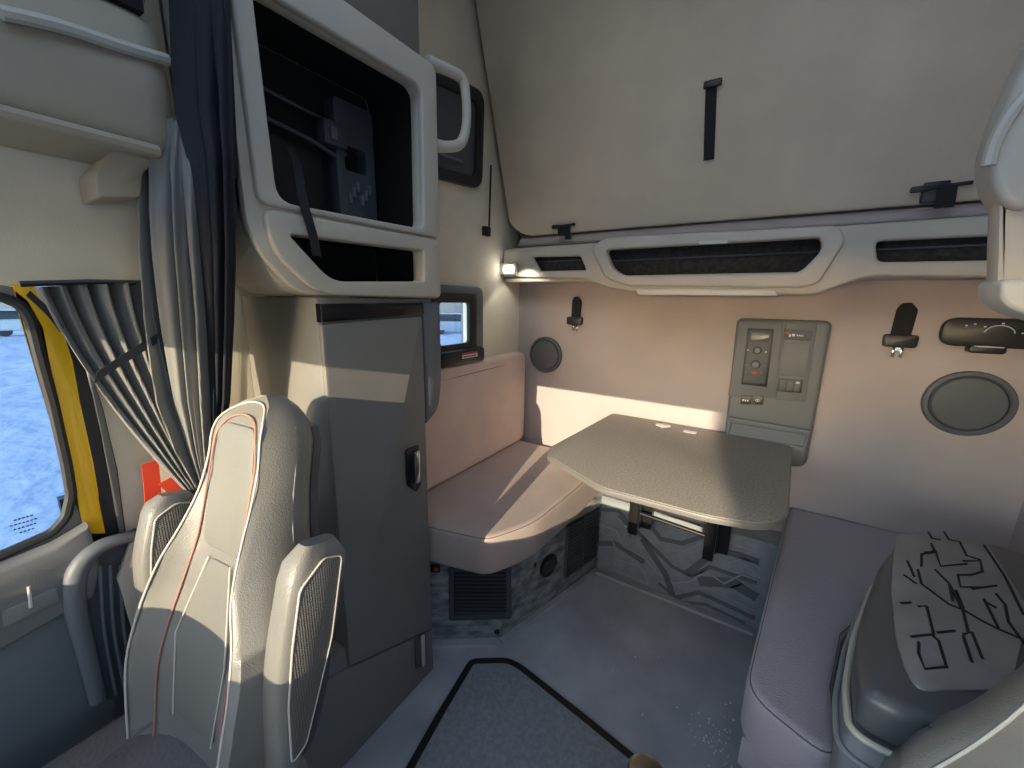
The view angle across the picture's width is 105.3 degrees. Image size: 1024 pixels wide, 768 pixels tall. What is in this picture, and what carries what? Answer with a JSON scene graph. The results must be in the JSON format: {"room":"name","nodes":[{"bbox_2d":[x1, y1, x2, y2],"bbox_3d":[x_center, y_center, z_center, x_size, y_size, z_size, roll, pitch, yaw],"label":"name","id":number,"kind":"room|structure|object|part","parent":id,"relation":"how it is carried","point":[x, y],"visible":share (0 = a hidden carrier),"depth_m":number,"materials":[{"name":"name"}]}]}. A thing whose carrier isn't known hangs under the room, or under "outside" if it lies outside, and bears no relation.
{"room":"vehicle interior","nodes":[
{"label":"vehicle interior","id":0,"kind":"room"},
{"bbox_2d":[0,0,330,720],"bbox_3d":[-1.088,-0.184,0.898,0.060,2.950,1.620,8,14,31],"label":"wall","id":1,"kind":"structure","parent":0,"point":[47,232],"depth_m":0.90,"materials":[{"name":"beige plastic"}]},
{"bbox_2d":[0,285,113,767],"bbox_3d":[-1.282,0.523,0.662,0.086,1.460,0.843,8,14,31],"label":"door","id":2,"kind":"structure","parent":1,"relation":"in","point":[45,709],"depth_m":0.92,"materials":[{"name":"grey plastic"}]},
{"bbox_3d":[-1.097,0.493,0.888,0.016,0.076,0.086,8,14,31],"label":"pull handle","id":3,"kind":"part","parent":2,"relation":"part of","materials":[{"name":"grey"}]},
{"bbox_3d":[-1.266,0.504,0.671,0.050,0.247,0.783,8,14,31],"label":"sill","id":4,"kind":"part","parent":2,"relation":"part of","materials":[{"name":"grey plastic"}]},
{"bbox_3d":[-1.281,0.799,0.734,0.032,0.590,0.770,8,14,31],"label":"panel","id":5,"kind":"part","parent":2,"relation":"part of","materials":[{"name":"grey plastic"}]},
{"bbox_2d":[62,528,136,705],"bbox_3d":[-1.034,0.660,1.052,0.062,0.562,0.197,8,14,31],"label":"handle","id":6,"kind":"object","parent":1,"relation":"attached to","point":[98,627],"depth_m":1.00,"materials":[{"name":"grey plastic"}]},
{"bbox_2d":[19,279,195,494],"bbox_3d":[-0.924,0.044,0.945,0.087,0.578,0.247,8,14,31],"label":"window curtain","id":7,"kind":"object","parent":1,"relation":"hanging from","point":[101,321],"visible":0.75,"depth_m":0.91,"materials":[{"name":"grey fabric"}]},
{"bbox_3d":[-0.944,-0.226,0.877,0.017,0.023,0.204,9,15,34],"label":"curtain rail","id":8,"kind":"part","parent":7,"relation":"part of","materials":[{"name":"black plastic"}]},
{"bbox_2d":[116,542,137,626],"bbox_3d":[-1.008,0.668,1.081,0.018,0.542,0.074,8,14,31],"label":"trim","id":9,"kind":"structure","parent":1,"relation":"attached to","point":[124,577],"depth_m":1.03,"materials":[{"name":"plastic"}]},
{"bbox_2d":[95,285,240,531],"bbox_3d":[-0.966,0.380,1.206,0.030,1.436,0.383,8,14,31],"label":"wall pillar","id":10,"kind":"structure","parent":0,"point":[129,454],"depth_m":1.06,"materials":[{"name":"beige plastic"}]},
{"bbox_2d":[10,284,125,538],"bbox_3d":[-1.066,0.108,0.960,0.034,0.684,0.104,8,14,31],"label":"pillar","id":11,"kind":"structure","parent":10,"relation":"attached to","point":[98,501],"depth_m":0.96,"materials":[{"name":"yellow paint"}]},
{"bbox_2d":[418,0,520,356],"bbox_3d":[-0.280,-0.394,1.943,0.060,2.950,1.135,8,14,31],"label":"wall","id":12,"kind":"structure","parent":0,"point":[449,30],"depth_m":1.92,"materials":[{"name":"beige plastic"}]},
{"bbox_2d":[158,0,470,298],"bbox_3d":[-0.474,-0.987,1.119,0.318,1.443,0.763,8,14,31],"label":"locker","id":13,"kind":"object","parent":12,"relation":"attached to","point":[336,187],"visible":0.89,"depth_m":1.14,"materials":[{"name":"plastic"}]},
{"bbox_3d":[-0.208,-0.917,1.318,0.175,0.281,0.045,-10,16,-42],"label":"grab handle","id":14,"kind":"part","parent":13,"relation":"part of","materials":[{"name":"plastic"}]},
{"bbox_2d":[416,285,483,368],"bbox_3d":[-0.278,-0.265,1.865,0.102,0.400,0.475,8,14,31],"label":"window","id":15,"kind":"structure","parent":12,"relation":"in","point":[472,350],"depth_m":1.92,"materials":[{"name":"grey plastic"}]},
{"bbox_2d":[435,72,483,187],"bbox_3d":[-0.281,-1.100,1.674,0.041,0.461,0.537,8,14,31],"label":"window","id":16,"kind":"structure","parent":12,"relation":"in","point":[464,167],"depth_m":1.75,"materials":[{"name":"black plastic"}]},
{"bbox_3d":[-0.303,-0.980,1.655,0.027,0.027,0.302,8,14,31],"label":"blind handle","id":17,"kind":"part","parent":16,"relation":"part of","materials":[{"name":"grey plastic"}]},
{"bbox_2d":[436,85,474,174],"bbox_3d":[-0.295,-1.099,1.681,0.012,0.370,0.453,8,14,31],"label":"blind","id":18,"kind":"object","parent":16,"relation":"attached to","point":[448,98],"depth_m":1.72,"materials":[{"name":"grey plastic"}]},
{"bbox_2d":[482,165,491,236],"bbox_3d":[-0.123,-0.926,1.973,0.024,0.342,0.069,8,14,31],"label":"strap","id":19,"kind":"object","parent":12,"relation":"attached to","point":[486,230],"visible":1,"depth_m":1.98,"materials":[{"name":"black fabric"}]},
{"bbox_2d":[342,574,757,767],"bbox_3d":[0.053,1.359,0.967,2.420,0.060,3.200,8,14,31],"label":"floor","id":20,"kind":"structure","parent":0,"point":[693,663],"depth_m":1.61,"materials":[{"name":"carpet"}]},
{"bbox_2d":[41,395,344,767],"bbox_3d":[-0.739,0.700,0.789,0.588,1.273,0.781,8,14,31],"label":"passenger seat","id":21,"kind":"object","parent":20,"relation":"on","point":[237,583],"visible":1,"depth_m":0.85,"materials":[{"name":"leather"}]},
{"bbox_2d":[141,460,182,503],"bbox_3d":[-0.925,0.408,1.046,0.033,0.423,0.160,8,14,31],"label":"belt","id":22,"kind":"object","parent":21,"relation":"attached to","point":[152,484],"visible":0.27,"depth_m":1.02,"materials":[{"name":"red fabric"}]},
{"bbox_3d":[-0.872,0.416,0.995,0.068,0.288,0.147,7,13,26],"label":"armrest","id":23,"kind":"part","parent":21,"relation":"part of","materials":[{"name":"leather"}]},
{"bbox_2d":[41,714,307,767],"bbox_3d":[-0.769,0.885,0.723,0.510,0.166,0.530,7,13,26],"label":"seat cushion","id":24,"kind":"object","parent":21,"relation":"on","point":[136,740],"depth_m":0.86,"materials":[{"name":"grey leather"}]},
{"bbox_3d":[-0.666,0.572,0.859,0.188,0.347,0.104,7,13,26],"label":"lumbar panel","id":25,"kind":"part","parent":21,"relation":"part of","materials":[{"name":"grey leather"}]},
{"bbox_3d":[-0.638,0.475,0.890,0.453,0.871,0.395,8,14,31],"label":"backrest","id":26,"kind":"part","parent":21,"relation":"part of","materials":[{"name":"leather"}]},
{"bbox_3d":[-0.621,0.233,0.869,0.150,0.276,0.079,7,13,26],"label":"headrest panel","id":27,"kind":"part","parent":21,"relation":"part of","materials":[{"name":"grey leather"}]},
{"bbox_3d":[-0.426,0.544,0.810,0.068,0.455,0.196,7,13,26],"label":"armrest","id":28,"kind":"part","parent":21,"relation":"part of","materials":[{"name":"leather"}]},
{"bbox_2d":[242,296,440,767],"bbox_3d":[-0.596,0.461,1.381,0.428,1.502,0.630,8,14,31],"label":"cabinet","id":29,"kind":"object","parent":20,"relation":"on","point":[366,371],"visible":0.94,"depth_m":1.23,"materials":[{"name":"plastic"}]},
{"bbox_3d":[-0.473,1.024,1.360,0.018,0.407,0.538,8,14,31],"label":"door","id":30,"kind":"part","parent":29,"relation":"part of","materials":[{"name":"plastic"}]},
{"bbox_3d":[-0.438,-0.222,1.189,0.104,0.052,0.368,8,14,31],"label":"trim","id":31,"kind":"part","parent":29,"relation":"part of","materials":[{"name":"black plastic"}]},
{"bbox_3d":[-0.417,0.406,1.301,0.020,1.241,0.364,8,14,31],"label":"door","id":32,"kind":"part","parent":29,"relation":"part of","materials":[{"name":"plastic"}]},
{"bbox_3d":[-0.340,0.301,1.365,0.020,0.171,0.068,8,14,31],"label":"handle","id":33,"kind":"part","parent":29,"relation":"part of","materials":[{"name":"black plastic"}]},
{"bbox_3d":[-0.353,1.046,1.526,0.015,0.161,0.057,8,14,31],"label":"handle","id":34,"kind":"part","parent":29,"relation":"part of","materials":[{"name":"grey plastic"}]},
{"bbox_2d":[425,352,602,639],"bbox_3d":[0.010,0.545,1.957,0.642,1.281,1.092,8,14,31],"label":"bench","id":35,"kind":"object","parent":20,"relation":"on","point":[511,530],"visible":0.83,"depth_m":1.83,"materials":[{"name":"leather"}]},
{"bbox_2d":[430,564,439,572],"bbox_3d":[-0.328,0.791,1.675,0.040,0.035,0.016,1,12,-1],"label":"switch","id":36,"kind":"object","parent":35,"relation":"attached to","point":[434,568],"depth_m":1.67,"materials":[{"name":"red plastic"}]},
{"bbox_3d":[-0.211,0.155,2.058,0.067,0.567,1.005,8,14,31],"label":"backrest","id":37,"kind":"part","parent":35,"relation":"part of","materials":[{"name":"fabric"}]},
{"bbox_2d":[449,566,511,620],"bbox_3d":[-0.138,0.907,1.705,0.279,0.287,0.012,1,12,-1],"label":"vent grille","id":38,"kind":"object","parent":35,"relation":"attached to","point":[473,596],"depth_m":1.71,"materials":[{"name":"grey plastic"}]},
{"bbox_2d":[427,440,598,573],"bbox_3d":[0.000,0.560,1.946,0.609,0.168,1.059,8,14,31],"label":"seat cushion","id":39,"kind":"object","parent":35,"relation":"on","point":[495,513],"depth_m":1.70,"materials":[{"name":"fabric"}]},
{"bbox_2d":[540,553,556,577],"bbox_3d":[0.181,0.889,1.914,0.116,0.116,0.013,-10,16,-41],"label":"round vent","id":40,"kind":"object","parent":35,"relation":"attached to","point":[548,561],"depth_m":1.90,"materials":[{"name":"black plastic"}]},
{"bbox_3d":[0.376,0.845,2.082,0.283,0.310,0.018,-10,16,-41],"label":"louvred panel","id":41,"kind":"part","parent":35,"relation":"part of","materials":[{"name":"black plastic"}]},
{"bbox_2d":[406,658,633,767],"bbox_3d":[0.080,1.229,1.398,0.921,0.012,0.556,1,12,-1],"label":"floor mat","id":42,"kind":"object","parent":20,"relation":"on","point":[497,713],"visible":1,"depth_m":1.39,"materials":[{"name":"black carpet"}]},
{"bbox_2d":[627,753,662,767],"bbox_3d":[0.358,1.158,1.067,0.104,0.274,0.104,8,14,31],"label":"handle","id":43,"kind":"object","parent":20,"relation":"on","point":[638,760],"visible":1,"depth_m":1.06,"materials":[{"name":"beige plastic"}]},
{"bbox_2d":[612,656,734,767],"bbox_3d":[0.557,1.234,1.435,0.446,0.004,0.528,8,14,31],"label":"crumbs","id":44,"kind":"object","parent":20,"relation":"on","point":[635,656],"visible":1,"depth_m":1.38,"materials":[{"name":"white"}]},
{"bbox_2d":[597,494,781,630],"bbox_3d":[0.869,0.904,2.046,0.843,0.511,0.142,8,14,31],"label":"panel","id":45,"kind":"object","parent":20,"relation":"on","point":[665,559],"visible":0.87,"depth_m":1.95,"materials":[{"name":"plastic"}]},
{"bbox_2d":[738,508,898,767],"bbox_3d":[1.171,0.983,1.231,0.783,0.599,1.192,8,14,31],"label":"bench","id":46,"kind":"object","parent":20,"relation":"on","point":[824,566],"visible":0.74,"depth_m":1.09,"materials":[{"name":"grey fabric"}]},
{"bbox_2d":[830,531,1023,767],"bbox_3d":[1.135,0.910,0.880,0.955,0.849,0.761,5,13,20],"label":"seat","id":47,"kind":"object","parent":20,"relation":"on","point":[939,624],"visible":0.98,"depth_m":0.77,"materials":[{"name":"grey leather"}]},
{"bbox_3d":[1.057,0.602,0.844,0.645,0.053,0.813,8,14,31],"label":"rim moulding","id":48,"kind":"part","parent":47,"relation":"part of","materials":[{"name":"plastic"}]},
{"bbox_2d":[879,663,1023,767],"bbox_3d":[0.596,0.807,0.421,0.802,1.261,0.510,-6,14,-29],"label":"seat","id":49,"kind":"object","parent":20,"relation":"on","point":[987,731],"visible":0.98,"depth_m":0.54,"materials":[{"name":"leather"}]},
{"bbox_2d":[518,200,1023,548],"bbox_3d":[0.908,-0.363,1.889,2.470,2.950,0.060,8,14,31],"label":"wall","id":50,"kind":"structure","parent":0,"point":[875,460],"depth_m":1.64,"materials":[{"name":"fabric"}]},
{"bbox_2d":[529,337,561,372],"bbox_3d":[0.198,-0.174,2.339,0.216,0.216,0.018,8,14,31],"label":"wall speaker","id":51,"kind":"object","parent":50,"relation":"attached to","point":[545,354],"visible":1,"depth_m":2.33,"materials":[{"name":"grey plastic"}]},
{"bbox_2d":[532,340,558,369],"bbox_3d":[0.198,-0.174,2.339,0.179,0.179,0.018,8,14,31],"label":"speaker grille","id":52,"kind":"object","parent":51,"relation":"attached to","point":[545,353],"depth_m":2.33,"materials":[{"name":"grey plastic"}]},
{"bbox_2d":[567,297,582,330],"bbox_3d":[0.353,-0.391,2.185,0.090,0.191,0.033,8,14,31],"label":"belt tongue","id":53,"kind":"object","parent":50,"relation":"attached to","point":[575,319],"visible":1,"depth_m":2.18,"materials":[{"name":"black plastic"}]},
{"bbox_2d":[432,568,752,648],"bbox_3d":[0.366,1.107,1.997,1.509,0.011,0.492,0,12,-4],"label":"trim","id":54,"kind":"structure","parent":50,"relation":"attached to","point":[458,642],"depth_m":1.90,"materials":[{"name":"plastic"}]},
{"bbox_2d":[547,414,791,561],"bbox_3d":[0.634,0.538,1.651,0.866,0.530,0.889,8,14,31],"label":"folding table","id":55,"kind":"object","parent":50,"relation":"attached to","point":[723,481],"visible":0.98,"depth_m":1.49,"materials":[{"name":"grey plastic"}]},
{"bbox_3d":[0.731,0.493,1.712,0.670,0.400,0.550,8,14,31],"label":"under frame","id":56,"kind":"part","parent":55,"relation":"part of","materials":[{"name":"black metal"}]},
{"bbox_2d":[504,215,987,295],"bbox_3d":[0.888,-0.515,1.692,2.127,0.262,0.235,8,14,31],"label":"shelf","id":57,"kind":"object","parent":50,"relation":"attached to","point":[801,260],"visible":0.99,"depth_m":1.54,"materials":[{"name":"plastic"}]},
{"bbox_2d":[500,263,518,274],"bbox_3d":[-0.034,-0.634,2.159,0.149,0.066,0.042,8,14,31],"label":"reading lamp","id":58,"kind":"object","parent":57,"relation":"attached to","point":[505,268],"visible":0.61,"depth_m":2.13,"materials":[{"name":"plastic"}]},
{"bbox_2d":[475,0,1023,247],"bbox_3d":[0.824,-1.177,1.417,2.105,1.157,0.497,8,14,31],"label":"bunk","id":59,"kind":"object","parent":50,"relation":"attached to","point":[608,114],"visible":0.97,"depth_m":1.43,"materials":[{"name":"plastic"}]},
{"bbox_2d":[725,318,830,466],"bbox_3d":[1.149,0.055,1.739,0.338,0.677,0.069,8,14,31],"label":"control panel","id":60,"kind":"object","parent":50,"relation":"attached to","point":[778,365],"visible":0.97,"depth_m":1.70,"materials":[{"name":"grey plastic"}]},
{"bbox_3d":[1.074,-0.086,1.725,0.037,0.037,0.014,8,14,31],"label":"knob","id":61,"kind":"part","parent":60,"relation":"part of","materials":[{"name":"grey plastic"}]},
{"bbox_3d":[1.075,-0.146,1.712,0.032,0.032,0.014,8,14,31],"label":"knob","id":62,"kind":"part","parent":60,"relation":"part of","materials":[{"name":"grey plastic"}]},
{"bbox_2d":[779,380,785,390],"bbox_3d":[1.170,0.006,1.691,0.023,0.049,0.005,8,14,31],"label":"switch","id":63,"kind":"object","parent":60,"relation":"attached to","point":[782,383],"depth_m":1.69,"materials":[{"name":"grey plastic"}]},
{"bbox_2d":[786,380,792,391],"bbox_3d":[1.192,0.008,1.677,0.023,0.049,0.005,8,14,31],"label":"switch","id":64,"kind":"object","parent":60,"relation":"attached to","point":[789,383],"depth_m":1.68,"materials":[{"name":"grey plastic"}]},
{"bbox_2d":[794,380,800,391],"bbox_3d":[1.214,0.010,1.664,0.022,0.048,0.005,8,14,31],"label":"switch","id":65,"kind":"object","parent":60,"relation":"attached to","point":[797,383],"depth_m":1.66,"materials":[{"name":"grey plastic"}]},
{"bbox_2d":[882,303,918,357],"bbox_3d":[1.486,-0.204,1.489,0.098,0.207,0.033,8,14,31],"label":"belt tongue","id":66,"kind":"object","parent":50,"relation":"attached to","point":[900,337],"visible":1,"depth_m":1.48,"materials":[{"name":"black plastic"}]},
{"bbox_2d":[921,371,1018,435],"bbox_3d":[1.671,0.073,1.434,0.242,0.242,0.018,8,14,31],"label":"wall speaker","id":67,"kind":"object","parent":50,"relation":"attached to","point":[963,403],"visible":1,"depth_m":1.43,"materials":[{"name":"grey plastic"}]},
{"bbox_2d":[929,377,1009,429],"bbox_3d":[1.671,0.073,1.434,0.201,0.201,0.018,8,14,31],"label":"speaker grille","id":68,"kind":"object","parent":67,"relation":"attached to","point":[955,403],"depth_m":1.43,"materials":[{"name":"grey plastic"}]},
{"bbox_2d":[939,317,1023,354],"bbox_3d":[1.683,-0.167,1.361,0.270,0.122,0.047,8,14,31],"label":"reading lamp","id":69,"kind":"object","parent":50,"relation":"attached to","point":[978,335],"visible":1,"depth_m":1.37,"materials":[{"name":"black plastic"}]},
{"bbox_2d":[974,47,1023,320],"bbox_3d":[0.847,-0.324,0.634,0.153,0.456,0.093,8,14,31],"label":"overhead cabinet","id":70,"kind":"object","parent":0,"point":[999,162],"visible":1,"depth_m":0.64,"materials":[{"name":"plastic"}]},
{"bbox_3d":[0.854,-0.230,0.654,0.094,0.141,0.045,8,14,31],"label":"bracket arm","id":71,"kind":"part","parent":70,"relation":"part of","materials":[{"name":"plastic"}]},
{"bbox_2d":[1008,500,1023,553],"bbox_3d":[1.054,0.045,-0.010,0.060,2.950,3.100,8,14,31],"label":"wall","id":72,"kind":"structure","parent":0,"point":[1016,544],"depth_m":1.41,"materials":[{"name":"fabric"}]},
{"bbox_3d":[-1.287,-1.010,0.346,0.035,1.110,1.370,8,14,31],"label":"wall","id":73,"kind":"structure","parent":0,"visible":0},
{"bbox_2d":[0,0,172,204],"bbox_3d":[-1.089,-0.762,0.463,0.228,0.858,1.053,8,14,31],"label":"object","id":74,"kind":"object","parent":73,"relation":"attached to","point":[84,81],"visible":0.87,"depth_m":0.78,"materials":[{"name":"beige plastic"}]},
{"bbox_2d":[138,0,238,490],"bbox_3d":[-0.711,-0.241,0.903,0.389,1.375,0.118,4,13,16],"label":"privacy curtain","id":75,"kind":"object","parent":74,"relation":"hanging from","point":[187,202],"visible":0.84,"depth_m":0.90,"materials":[{"name":"grey fabric"}]},
{"bbox_3d":[-0.575,-0.616,0.776,0.115,0.380,0.014,8,14,31],"label":"fixing plate","id":76,"kind":"part","parent":75,"relation":"part of","materials":[{"name":"black fabric"}]},
{"label":"outside","id":77,"kind":"structure","parent":0,"visible":0},
{"bbox_2d":[0,330,460,549],"bbox_3d":[-106.265,-6.863,37.328,620.000,0.344,550.000,8,14,31],"label":"ground","id":78,"kind":"structure","parent":77,"point":[31,481],"depth_m":6.97,"materials":[{"name":"blue"}]},
{"bbox_2d":[0,309,22,336],"bbox_3d":[-32.676,-4.221,26.633,1.800,1.680,4.682,7,13,26],"label":"parked car","id":79,"kind":"object","parent":78,"relation":"on","point":[10,321],"visible":0.23,"depth_m":25.24,"materials":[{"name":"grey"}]},
{"bbox_2d":[0,302,460,312],"bbox_3d":[-46.125,-13.601,65.863,38.000,3.200,84.000,8,14,31],"label":"warehouse building","id":80,"kind":"structure","parent":78,"relation":"on","point":[444,307],"depth_m":81.68,"materials":[{"name":"beige"}]},
{"bbox_2d":[440,313,460,333],"bbox_3d":[-4.649,-5.011,32.471,4.682,1.677,1.800,-3,13,-19],"label":"parked car","id":81,"kind":"object","parent":78,"relation":"on","point":[448,321],"visible":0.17,"depth_m":31.46,"materials":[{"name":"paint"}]}
]}

